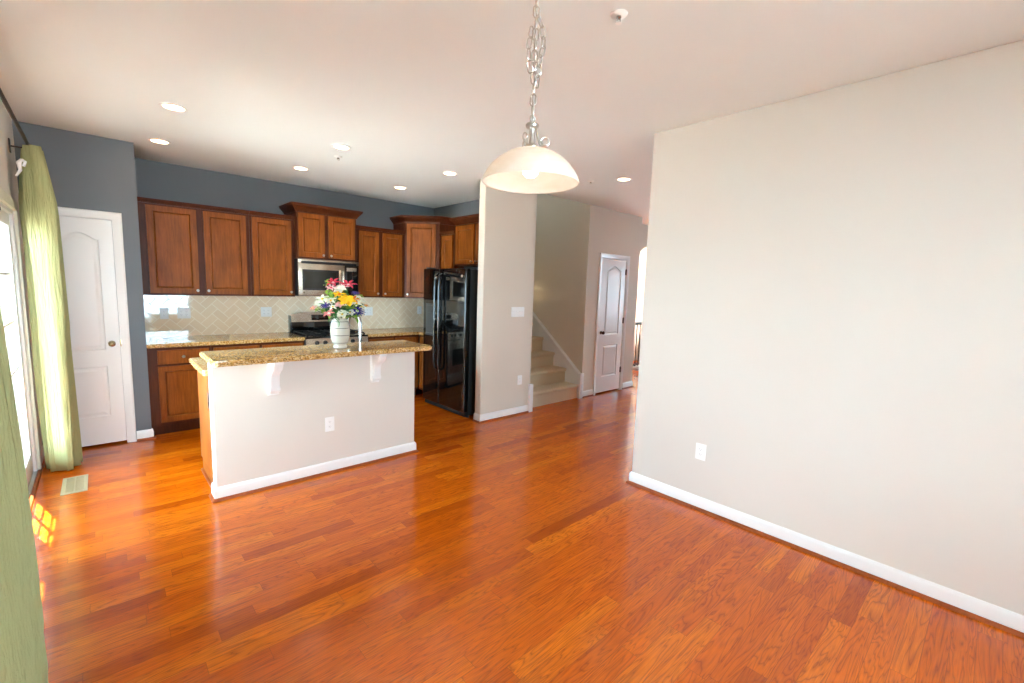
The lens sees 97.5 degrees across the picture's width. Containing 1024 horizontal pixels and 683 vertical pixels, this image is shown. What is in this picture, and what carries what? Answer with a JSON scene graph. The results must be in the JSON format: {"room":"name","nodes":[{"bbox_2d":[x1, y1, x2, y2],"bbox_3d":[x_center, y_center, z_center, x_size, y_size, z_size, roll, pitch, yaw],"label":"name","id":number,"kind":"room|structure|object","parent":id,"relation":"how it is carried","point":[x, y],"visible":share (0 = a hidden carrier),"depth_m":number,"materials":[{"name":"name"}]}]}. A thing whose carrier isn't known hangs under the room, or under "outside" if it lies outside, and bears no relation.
{"room":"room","nodes":[
{"label":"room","id":0,"kind":"room"},
{"bbox_2d":[0,100,41,469],"bbox_3d":[-1.622,0.007,1.036,0.140,2.740,8.700,-4,9,-42],"label":"wall","id":1,"kind":"structure","parent":0,"point":[8,180],"depth_m":3.35,"materials":[{"name":"beige paint"}]},
{"bbox_2d":[0,88,31,152],"bbox_3d":[-2.353,-1.241,1.936,0.130,0.100,4.070,-4,9,-42],"label":"curtain rod","id":2,"kind":"object","parent":1,"relation":"attached to","point":[2,97],"visible":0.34,"depth_m":2.82,"materials":[{"name":"brown metal"}]},
{"bbox_2d":[0,305,47,682],"bbox_3d":[-1.508,0.097,1.214,0.170,2.504,1.220,-4,9,-42],"label":"curtain","id":3,"kind":"object","parent":2,"relation":"hanging from","point":[23,656],"visible":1,"depth_m":1.52,"materials":[{"name":"green fabric"}]},
{"bbox_2d":[15,144,82,471],"bbox_3d":[-3.568,-0.211,3.464,0.234,2.456,0.377,-4,9,-42],"label":"curtain","id":4,"kind":"object","parent":2,"relation":"hanging from","point":[38,209],"visible":1,"depth_m":3.42,"materials":[{"name":"green fabric"}]},
{"bbox_2d":[0,188,42,507],"bbox_3d":[-3.106,0.102,2.692,0.167,2.070,2.000,-4,9,-42],"label":"door","id":5,"kind":"structure","parent":1,"relation":"in","point":[10,296],"depth_m":3.30,"materials":[{"name":"beige paint"}]},
{"bbox_2d":[41,445,45,467],"bbox_3d":[-3.884,0.950,3.721,0.030,0.096,0.350,-4,9,-42],"label":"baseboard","id":6,"kind":"structure","parent":1,"relation":"attached to","point":[42,449],"depth_m":3.69,"materials":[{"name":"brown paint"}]},
{"bbox_2d":[12,121,151,444],"bbox_3d":[-3.929,-0.437,4.179,0.733,2.740,0.660,-4,9,-42],"label":"wall","id":7,"kind":"structure","parent":0,"point":[88,172],"depth_m":3.94,"materials":[{"name":"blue paint"}]},
{"bbox_2d":[58,207,136,446],"bbox_3d":[-3.765,-0.088,3.959,0.596,2.108,0.159,-4,9,-42],"label":"door","id":8,"kind":"structure","parent":7,"relation":"in","point":[88,242],"depth_m":4.01,"materials":[{"name":"white paint"}]},
{"bbox_2d":[136,429,155,441],"bbox_3d":[-3.510,0.893,4.311,0.143,0.096,0.060,-4,9,-42],"label":"baseboard","id":9,"kind":"structure","parent":7,"relation":"attached to","point":[142,435],"depth_m":4.30,"materials":[{"name":"white paint"}]},
{"bbox_2d":[111,158,433,420],"bbox_3d":[-2.830,-0.579,5.688,4.400,2.740,0.108,-4,9,-42],"label":"wall","id":10,"kind":"structure","parent":0,"point":[154,179],"depth_m":5.28,"materials":[{"name":"grey paint"}]},
{"bbox_2d":[159,308,168,318],"bbox_3d":[-3.731,-0.300,4.817,0.074,0.118,0.008,-4,9,-42],"label":"wall outlet","id":11,"kind":"object","parent":10,"relation":"attached to","point":[164,314],"visible":1,"depth_m":4.81,"materials":[{"name":"white plastic"}]},
{"bbox_2d":[177,308,190,318],"bbox_3d":[-3.604,-0.312,4.933,0.120,0.118,0.008,-4,9,-42],"label":"wall outlet","id":12,"kind":"object","parent":10,"relation":"attached to","point":[181,312],"visible":1,"depth_m":4.93,"materials":[{"name":"white plastic"}]},
{"bbox_2d":[137,197,250,295],"bbox_3d":[-3.380,-0.968,4.798,0.966,0.940,0.379,-4,9,-42],"label":"upper cabinet","id":13,"kind":"object","parent":10,"relation":"attached to","point":[186,248],"visible":0.94,"depth_m":4.66,"materials":[{"name":"brown wood"}]},
{"bbox_2d":[261,307,271,316],"bbox_3d":[-3.000,-0.361,5.483,0.120,0.118,0.008,-4,9,-42],"label":"wall outlet","id":14,"kind":"object","parent":10,"relation":"attached to","point":[265,311],"visible":1,"depth_m":5.48,"materials":[{"name":"white plastic"}]},
{"bbox_2d":[249,211,294,296],"bbox_3d":[-2.852,-1.007,5.280,0.463,0.940,0.379,-4,9,-42],"label":"upper cabinet","id":15,"kind":"object","parent":10,"relation":"attached to","point":[271,236],"visible":0.97,"depth_m":5.16,"materials":[{"name":"brown wood"}]},
{"bbox_2d":[279,201,362,261],"bbox_3d":[-2.369,-1.333,5.605,0.852,0.625,0.484,-4,9,-42],"label":"upper cabinet","id":16,"kind":"object","parent":10,"relation":"attached to","point":[320,232],"visible":0.95,"depth_m":5.43,"materials":[{"name":"brown wood"}]},
{"bbox_2d":[294,258,358,295],"bbox_3d":[-2.371,-0.798,5.675,0.735,0.437,0.475,-4,9,-42],"label":"microwave","id":17,"kind":"object","parent":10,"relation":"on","point":[310,274],"visible":0.8,"depth_m":5.46,"materials":[{"name":"silver metal"}]},
{"bbox_2d":[365,307,372,315],"bbox_3d":[-2.031,-0.428,6.367,0.120,0.118,0.008,-4,9,-42],"label":"wall outlet","id":18,"kind":"object","parent":10,"relation":"attached to","point":[369,310],"visible":1,"depth_m":6.37,"materials":[{"name":"white plastic"}]},
{"bbox_2d":[356,225,405,297],"bbox_3d":[-1.869,-1.074,6.176,0.716,0.925,0.379,-4,9,-42],"label":"upper cabinet","id":19,"kind":"object","parent":10,"relation":"attached to","point":[380,252],"visible":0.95,"depth_m":6.06,"materials":[{"name":"brown wood"}]},
{"bbox_2d":[417,306,421,313],"bbox_3d":[-1.426,-0.483,6.917,0.074,0.118,0.008,-4,9,-42],"label":"wall outlet","id":20,"kind":"object","parent":10,"relation":"attached to","point":[419,308],"visible":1,"depth_m":6.91,"materials":[{"name":"white plastic"}]},
{"bbox_2d":[208,352,414,487],"bbox_3d":[-1.523,0.584,3.680,1.575,0.984,0.115,-4,9,-42],"label":"wall","id":21,"kind":"structure","parent":0,"point":[255,434],"depth_m":3.51,"materials":[{"name":"beige paint"}]},
{"bbox_2d":[267,362,283,395],"bbox_3d":[-1.712,0.269,3.260,0.080,0.274,0.176,-4,9,-42],"label":"corbel","id":22,"kind":"object","parent":21,"relation":"attached to","point":[274,370],"visible":0.88,"depth_m":3.28,"materials":[{"name":"white paint"}]},
{"bbox_2d":[209,441,418,502],"bbox_3d":[-1.527,1.026,3.721,1.635,0.096,0.145,-4,9,-42],"label":"baseboard","id":23,"kind":"structure","parent":21,"relation":"attached to","point":[226,492],"depth_m":3.55,"materials":[{"name":"white paint"}]},
{"bbox_2d":[199,340,431,366],"bbox_3d":[-1.486,0.075,3.626,1.653,0.039,0.543,-4,9,-42],"label":"countertop","id":24,"kind":"structure","parent":21,"relation":"on","point":[236,357],"depth_m":3.40,"materials":[{"name":"beige stone"}]},
{"bbox_2d":[330,316,349,348],"bbox_3d":[-1.398,-0.077,3.653,0.154,0.258,0.154,-4,9,-42],"label":"vase","id":25,"kind":"object","parent":24,"relation":"on","point":[340,335],"visible":0.91,"depth_m":3.60,"materials":[{"name":"white ceramic"}]},
{"bbox_2d":[316,294,328,302],"bbox_3d":[-1.448,-0.258,3.541,0.175,0.226,0.091,-4,9,-42],"label":"flower","id":26,"kind":"object","parent":25,"relation":"in","point":[322,295],"visible":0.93,"depth_m":3.51,"materials":[{"name":"white plant"}]},
{"bbox_2d":[314,299,331,314],"bbox_3d":[-1.467,-0.241,3.548,0.186,0.189,0.074,-3,8,-35],"label":"flower","id":27,"kind":"object","parent":25,"relation":"in","point":[321,301],"visible":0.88,"depth_m":3.51,"materials":[{"name":"white plant"}]},
{"bbox_2d":[315,307,331,318],"bbox_3d":[-1.456,-0.205,3.538,0.190,0.142,0.065,-4,9,-42],"label":"leaf sprig","id":28,"kind":"object","parent":25,"relation":"in","point":[316,309],"visible":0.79,"depth_m":3.50,"materials":[{"name":"green plant"}]},
{"bbox_2d":[320,302,330,308],"bbox_3d":[-1.428,-0.229,3.536,0.080,0.170,0.162,8,9,43],"label":"flower","id":29,"kind":"object","parent":25,"relation":"in","point":[325,305],"visible":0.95,"depth_m":3.49,"materials":[{"name":"purple plant"}]},
{"bbox_2d":[323,309,334,317],"bbox_3d":[-1.408,-0.201,3.533,0.086,0.118,0.165,6,8,32],"label":"flower","id":30,"kind":"object","parent":25,"relation":"in","point":[328,312],"visible":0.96,"depth_m":3.50,"materials":[{"name":"pink plant"}]},
{"bbox_2d":[326,298,335,303],"bbox_3d":[-1.401,-0.250,3.541,0.086,0.212,0.139,6,8,34],"label":"flower","id":31,"kind":"object","parent":25,"relation":"in","point":[331,300],"visible":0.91,"depth_m":3.51,"materials":[{"name":"white plant"}]},
{"bbox_2d":[326,284,336,302],"bbox_3d":[-1.408,-0.298,3.547,0.118,0.306,0.088,-4,9,-42],"label":"flower","id":32,"kind":"object","parent":25,"relation":"in","point":[329,287],"visible":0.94,"depth_m":3.51,"materials":[{"name":"pink plant"}]},
{"bbox_2d":[328,310,341,326],"bbox_3d":[-1.377,-0.185,3.549,0.086,0.138,0.147,4,7,15],"label":"leaf sprig","id":33,"kind":"object","parent":25,"relation":"in","point":[334,315],"visible":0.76,"depth_m":3.52,"materials":[{"name":"green plant"}]},
{"bbox_2d":[332,303,342,314],"bbox_3d":[-1.380,-0.220,3.559,0.084,0.170,0.133,3,7,14],"label":"leaf sprig","id":34,"kind":"object","parent":25,"relation":"in","point":[337,309],"visible":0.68,"depth_m":3.52,"materials":[{"name":"green plant"}]},
{"bbox_2d":[331,290,345,301],"bbox_3d":[-1.372,-0.276,3.542,0.097,0.264,0.138,-4,9,-42],"label":"flower","id":35,"kind":"object","parent":25,"relation":"in","point":[338,293],"visible":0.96,"depth_m":3.51,"materials":[{"name":"yellow plant"}]},
{"bbox_2d":[335,301,343,308],"bbox_3d":[-1.376,-0.231,3.552,0.067,0.174,0.133,-3,8,-36],"label":"flower","id":36,"kind":"object","parent":25,"relation":"in","point":[337,304],"visible":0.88,"depth_m":3.51,"materials":[{"name":"pink plant"}]},
{"bbox_2d":[337,310,347,317],"bbox_3d":[-1.357,-0.200,3.561,0.093,0.112,0.143,-4,9,-42],"label":"flower","id":37,"kind":"object","parent":25,"relation":"in","point":[343,314],"visible":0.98,"depth_m":3.54,"materials":[{"name":"white plant"}]},
{"bbox_2d":[337,295,355,306],"bbox_3d":[-1.321,-0.257,3.559,0.123,0.227,0.179,-4,9,-42],"label":"flower","id":38,"kind":"object","parent":25,"relation":"in","point":[345,299],"visible":0.95,"depth_m":3.53,"materials":[{"name":"yellow plant"}]},
{"bbox_2d":[342,308,353,318],"bbox_3d":[-1.328,-0.203,3.588,0.116,0.134,0.116,1,7,-11],"label":"leaf sprig","id":39,"kind":"object","parent":25,"relation":"in","point":[345,309],"visible":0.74,"depth_m":3.56,"materials":[{"name":"green plant"}]},
{"bbox_2d":[339,280,357,294],"bbox_3d":[-1.327,-0.326,3.642,0.131,0.344,0.128,-4,9,-42],"label":"flower","id":40,"kind":"object","parent":25,"relation":"in","point":[346,283],"visible":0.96,"depth_m":3.63,"materials":[{"name":"pink plant"}]},
{"bbox_2d":[343,304,358,310],"bbox_3d":[-1.305,-0.223,3.601,0.156,0.171,0.110,2,7,-1],"label":"leaf sprig","id":41,"kind":"object","parent":25,"relation":"in","point":[347,306],"visible":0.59,"depth_m":3.58,"materials":[{"name":"green plant"}]},
{"bbox_2d":[347,314,360,322],"bbox_3d":[-1.296,-0.191,3.622,0.156,0.105,0.089,0,7,-17],"label":"leaf sprig","id":42,"kind":"object","parent":25,"relation":"in","point":[353,315],"visible":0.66,"depth_m":3.63,"materials":[{"name":"green plant"}]},
{"bbox_3d":[-1.352,-0.276,3.595,0.108,0.274,0.097,-4,9,-42],"label":"leaf sprig","id":43,"kind":"object","parent":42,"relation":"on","visible":0},
{"bbox_2d":[334,285,346,292],"bbox_3d":[-1.366,-0.296,3.555,0.102,0.302,0.098,5,8,27],"label":"flower","id":44,"kind":"object","parent":43,"relation":"on","point":[339,288],"visible":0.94,"depth_m":3.54,"materials":[{"name":"white plant"}]},
{"bbox_2d":[353,307,365,315],"bbox_3d":[-1.274,-0.217,3.626,0.181,0.137,0.111,-1,7,-25],"label":"flower","id":45,"kind":"object","parent":25,"relation":"in","point":[359,311],"visible":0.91,"depth_m":3.63,"materials":[{"name":"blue plant"}]},
{"bbox_2d":[325,416,333,431],"bbox_3d":[-1.480,0.671,3.648,0.074,0.118,0.008,-4,9,-42],"label":"wall outlet","id":46,"kind":"object","parent":21,"relation":"attached to","point":[329,421],"visible":1,"depth_m":3.64,"materials":[{"name":"white plastic"}]},
{"bbox_2d":[370,354,386,382],"bbox_3d":[-1.124,0.225,3.796,0.080,0.274,0.176,-4,9,-42],"label":"corbel","id":47,"kind":"object","parent":21,"relation":"attached to","point":[376,361],"visible":0.89,"depth_m":3.81,"materials":[{"name":"white paint"}]},
{"bbox_2d":[327,278,339,300],"bbox_3d":[-1.416,-0.326,3.561,0.114,0.356,0.112,-4,9,-42],"label":"flower","id":48,"kind":"object","parent":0,"point":[331,281],"visible":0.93,"depth_m":3.55,"materials":[{"name":"pink plant"}]},
{"bbox_2d":[322,289,336,302],"bbox_3d":[-1.412,-0.274,3.540,0.077,0.280,0.148,7,8,38],"label":"leaf sprig","id":49,"kind":"object","parent":48,"relation":"on","point":[330,295],"visible":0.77,"depth_m":3.51,"materials":[{"name":"green plant"}]},
{"bbox_2d":[323,279,337,301],"bbox_3d":[-1.435,-0.316,3.558,0.052,0.357,0.137,4,7,20],"label":"leaf sprig","id":50,"kind":"object","parent":48,"relation":"on","point":[326,291],"visible":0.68,"depth_m":3.52,"materials":[{"name":"green plant"}]},
{"bbox_2d":[434,199,479,269],"bbox_3d":[-0.525,-0.584,6.362,0.090,2.740,2.030,-4,9,-42],"label":"wall","id":51,"kind":"structure","parent":0,"point":[470,207],"depth_m":6.44,"materials":[{"name":"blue paint"}]},
{"bbox_2d":[390,215,455,297],"bbox_3d":[-1.255,-1.196,6.486,0.749,1.135,0.729,-4,9,-42],"label":"upper cabinet","id":52,"kind":"object","parent":51,"relation":"attached to","point":[422,235],"visible":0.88,"depth_m":6.28,"materials":[{"name":"brown wood"}]},
{"bbox_2d":[440,230,463,268],"bbox_3d":[-0.782,-1.050,6.277,0.379,0.925,0.333,-4,9,-42],"label":"upper cabinet","id":53,"kind":"object","parent":51,"relation":"attached to","point":[447,237],"visible":0.27,"depth_m":6.14,"materials":[{"name":"brown wood"}]},
{"bbox_2d":[449,213,478,266],"bbox_3d":[-0.380,-1.292,5.805,0.394,0.625,0.974,-4,9,-42],"label":"upper cabinet","id":54,"kind":"object","parent":51,"relation":"attached to","point":[467,227],"visible":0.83,"depth_m":5.81,"materials":[{"name":"brown wood"}]},
{"bbox_2d":[475,179,536,414],"bbox_3d":[-0.067,-0.449,5.340,0.805,2.740,0.110,-4,9,-42],"label":"wall","id":55,"kind":"structure","parent":0,"point":[507,220],"depth_m":5.24,"materials":[{"name":"beige paint"}]},
{"bbox_2d":[472,405,528,423],"bbox_3d":[-0.123,0.867,5.458,0.795,0.096,0.135,-4,9,-42],"label":"baseboard","id":56,"kind":"structure","parent":55,"relation":"attached to","point":[501,414],"depth_m":5.37,"materials":[{"name":"white paint"}]},
{"bbox_2d":[511,307,523,316],"bbox_3d":[0.061,-0.353,5.378,0.202,0.110,0.016,-4,9,-42],"label":"light switch","id":57,"kind":"object","parent":55,"relation":"attached to","point":[515,311],"visible":1,"depth_m":5.37,"materials":[{"name":"white plastic"}]},
{"bbox_2d":[517,375,521,384],"bbox_3d":[0.096,0.475,5.538,0.074,0.118,0.008,-4,9,-42],"label":"wall outlet","id":58,"kind":"object","parent":55,"relation":"attached to","point":[519,379],"visible":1,"depth_m":5.53,"materials":[{"name":"white plastic"}]},
{"bbox_2d":[528,384,532,411],"bbox_3d":[0.227,0.716,5.704,0.070,0.360,0.045,-4,9,-42],"label":"trim","id":59,"kind":"structure","parent":55,"relation":"attached to","point":[530,386],"depth_m":5.68,"materials":[{"name":"white paint"}]},
{"bbox_2d":[0,0,1023,224],"bbox_3d":[2.712,-1.774,5.115,12.320,0.120,9.200,-4,9,-42],"label":"ceiling","id":60,"kind":"structure","parent":0,"point":[418,91],"depth_m":2.50,"materials":[{"name":"paint"}]},
{"bbox_2d":[147,138,171,144],"bbox_3d":[-3.100,-1.759,3.949,0.172,0.008,0.172,-4,9,-42],"label":"recessed light","id":61,"kind":"object","parent":60,"relation":"in","point":[154,140],"visible":1,"depth_m":3.95,"materials":[{"name":"white plastic"}]},
{"bbox_2d":[158,102,188,111],"bbox_3d":[-2.374,-1.642,3.151,0.172,0.008,0.172,-4,9,-42],"label":"recessed light","id":62,"kind":"object","parent":60,"relation":"in","point":[166,105],"visible":1,"depth_m":3.14,"materials":[{"name":"white plastic"}]},
{"bbox_2d":[292,166,309,170],"bbox_3d":[-2.225,-1.823,4.733,0.172,0.008,0.172,-4,9,-42],"label":"recessed light","id":63,"kind":"object","parent":60,"relation":"in","point":[301,168],"visible":1,"depth_m":4.73,"materials":[{"name":"white plastic"}]},
{"bbox_2d":[331,144,351,149],"bbox_3d":[-1.500,-1.708,3.948,0.172,0.008,0.172,-4,9,-42],"label":"recessed light","id":64,"kind":"object","parent":60,"relation":"in","point":[336,146],"visible":1,"depth_m":3.94,"materials":[{"name":"white plastic"}]},
{"bbox_2d":[393,186,406,189],"bbox_3d":[-1.373,-1.888,5.517,0.172,0.008,0.172,-4,9,-42],"label":"recessed light","id":65,"kind":"object","parent":60,"relation":"in","point":[395,187],"visible":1,"depth_m":5.50,"materials":[{"name":"white plastic"}]},
{"bbox_2d":[442,171,457,175],"bbox_3d":[-0.655,-1.774,4.745,0.172,0.008,0.172,-4,9,-42],"label":"recessed light","id":66,"kind":"object","parent":60,"relation":"in","point":[449,173],"visible":1,"depth_m":4.74,"materials":[{"name":"white plastic"}]},
{"bbox_2d":[482,0,578,193],"bbox_3d":[0.083,-0.997,1.681,0.374,0.786,0.374,0,7,-17],"label":"pendant lamp","id":67,"kind":"object","parent":60,"relation":"hanging from","point":[530,168],"visible":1,"depth_m":1.68,"materials":[{"name":"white glass"}]},
{"bbox_2d":[525,121,538,146],"bbox_3d":[0.075,-0.763,1.709,0.052,0.138,0.052,-4,9,-42],"label":"socket","id":68,"kind":"object","parent":67,"relation":"attached to","point":[532,126],"depth_m":1.69,"materials":[{"name":"silver metal"}]},
{"bbox_2d":[610,9,627,24],"bbox_3d":[0.460,-1.392,1.937,0.074,0.038,0.074,-4,9,-42],"label":"sprinkler head","id":69,"kind":"object","parent":60,"relation":"attached to","point":[618,14],"visible":1,"depth_m":1.93},
{"bbox_2d":[616,177,631,181],"bbox_3d":[1.184,-1.716,4.754,0.172,0.008,0.172,-4,9,-42],"label":"recessed light","id":70,"kind":"object","parent":60,"relation":"in","point":[622,179],"visible":1,"depth_m":4.75,"materials":[{"name":"white plastic"}]},
{"bbox_2d":[31,360,1023,682],"bbox_3d":[2.620,1.065,5.449,12.320,0.120,9.200,-4,9,-42],"label":"floor","id":71,"kind":"structure","parent":0,"point":[518,548],"depth_m":2.37,"materials":[{"name":"brown wood"}]},
{"bbox_2d":[60,474,87,495],"bbox_3d":[-3.245,1.061,3.334,0.140,0.006,0.356,-4,9,-42],"label":"floor vent","id":72,"kind":"object","parent":71,"relation":"in","point":[70,485],"visible":1,"depth_m":3.32,"materials":[{"name":"beige metal"}]},
{"bbox_2d":[147,345,210,434],"bbox_3d":[-3.491,0.455,4.701,0.513,0.874,0.671,-4,9,-42],"label":"base cabinet","id":73,"kind":"object","parent":71,"relation":"on","point":[173,381],"visible":0.57,"depth_m":4.44,"materials":[{"name":"brown wood"}]},
{"bbox_2d":[197,371,212,487],"bbox_3d":[-1.791,0.596,3.977,1.573,0.874,0.674,-4,9,-42],"label":"base cabinet","id":74,"kind":"object","parent":71,"relation":"on","point":[203,382],"visible":0.08,"depth_m":3.47,"materials":[{"name":"brown wood"}]},
{"bbox_2d":[189,357,207,375],"bbox_3d":[-1.777,0.142,3.916,1.630,0.038,0.662,-4,9,-42],"label":"countertop","id":75,"kind":"structure","parent":74,"relation":"on","point":[198,363],"depth_m":3.35,"materials":[{"name":"beige stone"}]},
{"bbox_2d":[347,313,361,341],"bbox_3d":[-1.459,-0.086,4.201,0.238,0.369,0.099,4,7,15],"label":"faucet","id":76,"kind":"object","parent":75,"relation":"on","point":[349,318],"visible":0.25,"depth_m":4.15,"materials":[{"name":"silver metal"}]},
{"bbox_2d":[207,392,209,409],"bbox_3d":[-2.215,0.435,3.276,0.008,0.118,0.074,-4,9,-42],"label":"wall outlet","id":77,"kind":"object","parent":74,"relation":"attached to","point":[208,401],"visible":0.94,"depth_m":3.27,"materials":[{"name":"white plastic"}]},
{"bbox_2d":[211,340,303,350],"bbox_3d":[-2.963,0.416,5.183,0.915,0.874,0.671,-4,9,-42],"label":"base cabinet","id":78,"kind":"object","parent":71,"relation":"on","point":[285,343],"visible":0.04,"depth_m":4.89,"materials":[{"name":"brown wood"}]},
{"bbox_2d":[146,332,304,347],"bbox_3d":[-3.148,-0.026,4.966,1.431,0.038,0.647,-4,9,-42],"label":"countertop","id":79,"kind":"structure","parent":78,"relation":"on","point":[202,340],"depth_m":4.81,"materials":[{"name":"beige stone"}]},
{"bbox_2d":[288,311,367,344],"bbox_3d":[-2.319,0.213,5.710,0.756,1.155,0.716,-4,9,-42],"label":"gas range","id":80,"kind":"object","parent":71,"relation":"on","point":[315,328],"visible":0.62,"depth_m":5.67,"materials":[{"name":"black metal"}]},
{"bbox_2d":[311,315,328,319],"bbox_3d":[-2.491,-0.316,5.858,0.240,0.070,0.007,-4,9,-42],"label":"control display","id":81,"kind":"object","parent":80,"relation":"in","point":[313,317],"depth_m":5.84,"materials":[{"name":"black metal"}]},
{"bbox_2d":[292,333,367,339],"bbox_3d":[-2.303,-0.085,5.667,0.756,0.027,0.575,-4,9,-42],"label":"cooktop","id":82,"kind":"object","parent":80,"relation":"in","point":[308,336],"depth_m":5.41,"materials":[{"name":"black metal"}]},
{"bbox_2d":[368,335,418,394],"bbox_3d":[-1.782,0.327,6.259,0.755,0.874,0.671,-4,9,-42],"label":"base cabinet","id":83,"kind":"object","parent":71,"relation":"on","point":[414,338],"visible":0.06,"depth_m":6.18,"materials":[{"name":"brown wood"}]},
{"bbox_2d":[355,327,422,336],"bbox_3d":[-1.428,-0.127,6.295,1.377,0.038,1.002,-4,9,-42],"label":"countertop","id":84,"kind":"structure","parent":83,"relation":"on","point":[410,330],"depth_m":6.17,"materials":[{"name":"beige stone"}]},
{"bbox_2d":[419,335,422,389],"bbox_3d":[-0.966,0.342,6.357,0.661,0.874,0.372,-4,9,-42],"label":"base cabinet","id":85,"kind":"object","parent":71,"relation":"on","point":[421,336],"visible":0.05,"depth_m":6.25,"materials":[{"name":"brown wood"}]},
{"bbox_2d":[423,266,477,417],"bbox_3d":[-0.591,-0.035,5.763,0.834,1.785,0.905,-4,9,-42],"label":"refrigerator","id":86,"kind":"object","parent":71,"relation":"on","point":[450,295],"visible":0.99,"depth_m":5.39,"materials":[{"name":"black metal"}]},
{"bbox_2d":[530,312,583,406],"bbox_3d":[-0.118,-0.304,6.859,1.152,2.094,2.248,-4,9,-42],"label":"staircase","id":87,"kind":"structure","parent":71,"relation":"on","point":[554,377],"depth_m":6.55,"materials":[{"name":"beige carpet"}]},
{"bbox_2d":[632,322,641,369],"bbox_3d":[2.622,0.045,9.202,2.355,1.030,0.100,-4,9,-42],"label":"stair railing","id":88,"kind":"object","parent":71,"relation":"on","point":[636,365],"visible":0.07,"depth_m":9.13,"materials":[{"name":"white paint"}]},
{"bbox_2d":[533,194,641,390],"bbox_3d":[0.660,-1.641,7.704,1.320,4.600,2.680,-4,9,-42],"label":"wall","id":89,"kind":"structure","parent":0,"point":[559,221],"depth_m":6.66,"materials":[{"name":"beige paint"}]},
{"bbox_2d":[583,389,593,397],"bbox_3d":[1.121,0.769,6.630,0.240,0.096,0.030,-4,9,-42],"label":"baseboard","id":90,"kind":"structure","parent":89,"relation":"attached to","point":[588,393],"depth_m":6.63,"materials":[{"name":"white paint"}]},
{"bbox_2d":[593,253,629,394],"bbox_3d":[1.504,-0.261,6.880,0.761,2.108,0.159,-4,9,-42],"label":"door","id":91,"kind":"structure","parent":89,"relation":"in","point":[613,282],"depth_m":6.86,"materials":[{"name":"white paint"}]},
{"bbox_2d":[622,381,633,388],"bbox_3d":[1.768,0.691,7.475,0.310,0.096,0.410,-4,9,-42],"label":"baseboard","id":92,"kind":"structure","parent":89,"relation":"attached to","point":[625,385],"depth_m":7.33,"materials":[{"name":"white paint"}]},
{"bbox_2d":[633,248,646,360],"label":"window","id":93,"kind":"structure","parent":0,"point":[642,262],"depth_m":10.21,"materials":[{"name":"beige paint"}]},
{"bbox_2d":[640,224,647,250],"bbox_3d":[3.628,-0.801,9.348,5.180,2.740,0.100,-4,9,-42],"label":"wall","id":94,"kind":"structure","parent":0,"point":[644,231],"depth_m":7.93,"materials":[{"name":"beige paint"}]},
{"bbox_2d":[632,40,1023,615],"bbox_3d":[2.517,0.028,1.991,0.120,2.740,4.310,-4,9,-42],"label":"wall","id":95,"kind":"structure","parent":0,"point":[833,300],"depth_m":2.53,"materials":[{"name":"beige paint"}]},
{"bbox_2d":[695,443,705,460],"bbox_3d":[1.357,0.794,3.231,0.008,0.118,0.074,-4,9,-42],"label":"wall outlet","id":96,"kind":"object","parent":95,"relation":"attached to","point":[700,453],"visible":1,"depth_m":3.23,"materials":[{"name":"white plastic"}]},
{"bbox_2d":[626,471,1023,638],"bbox_3d":[2.464,1.339,2.157,0.180,0.096,4.340,-4,9,-42],"label":"baseboard","id":97,"kind":"structure","parent":95,"relation":"attached to","point":[998,617],"depth_m":2.59,"materials":[{"name":"white paint"}]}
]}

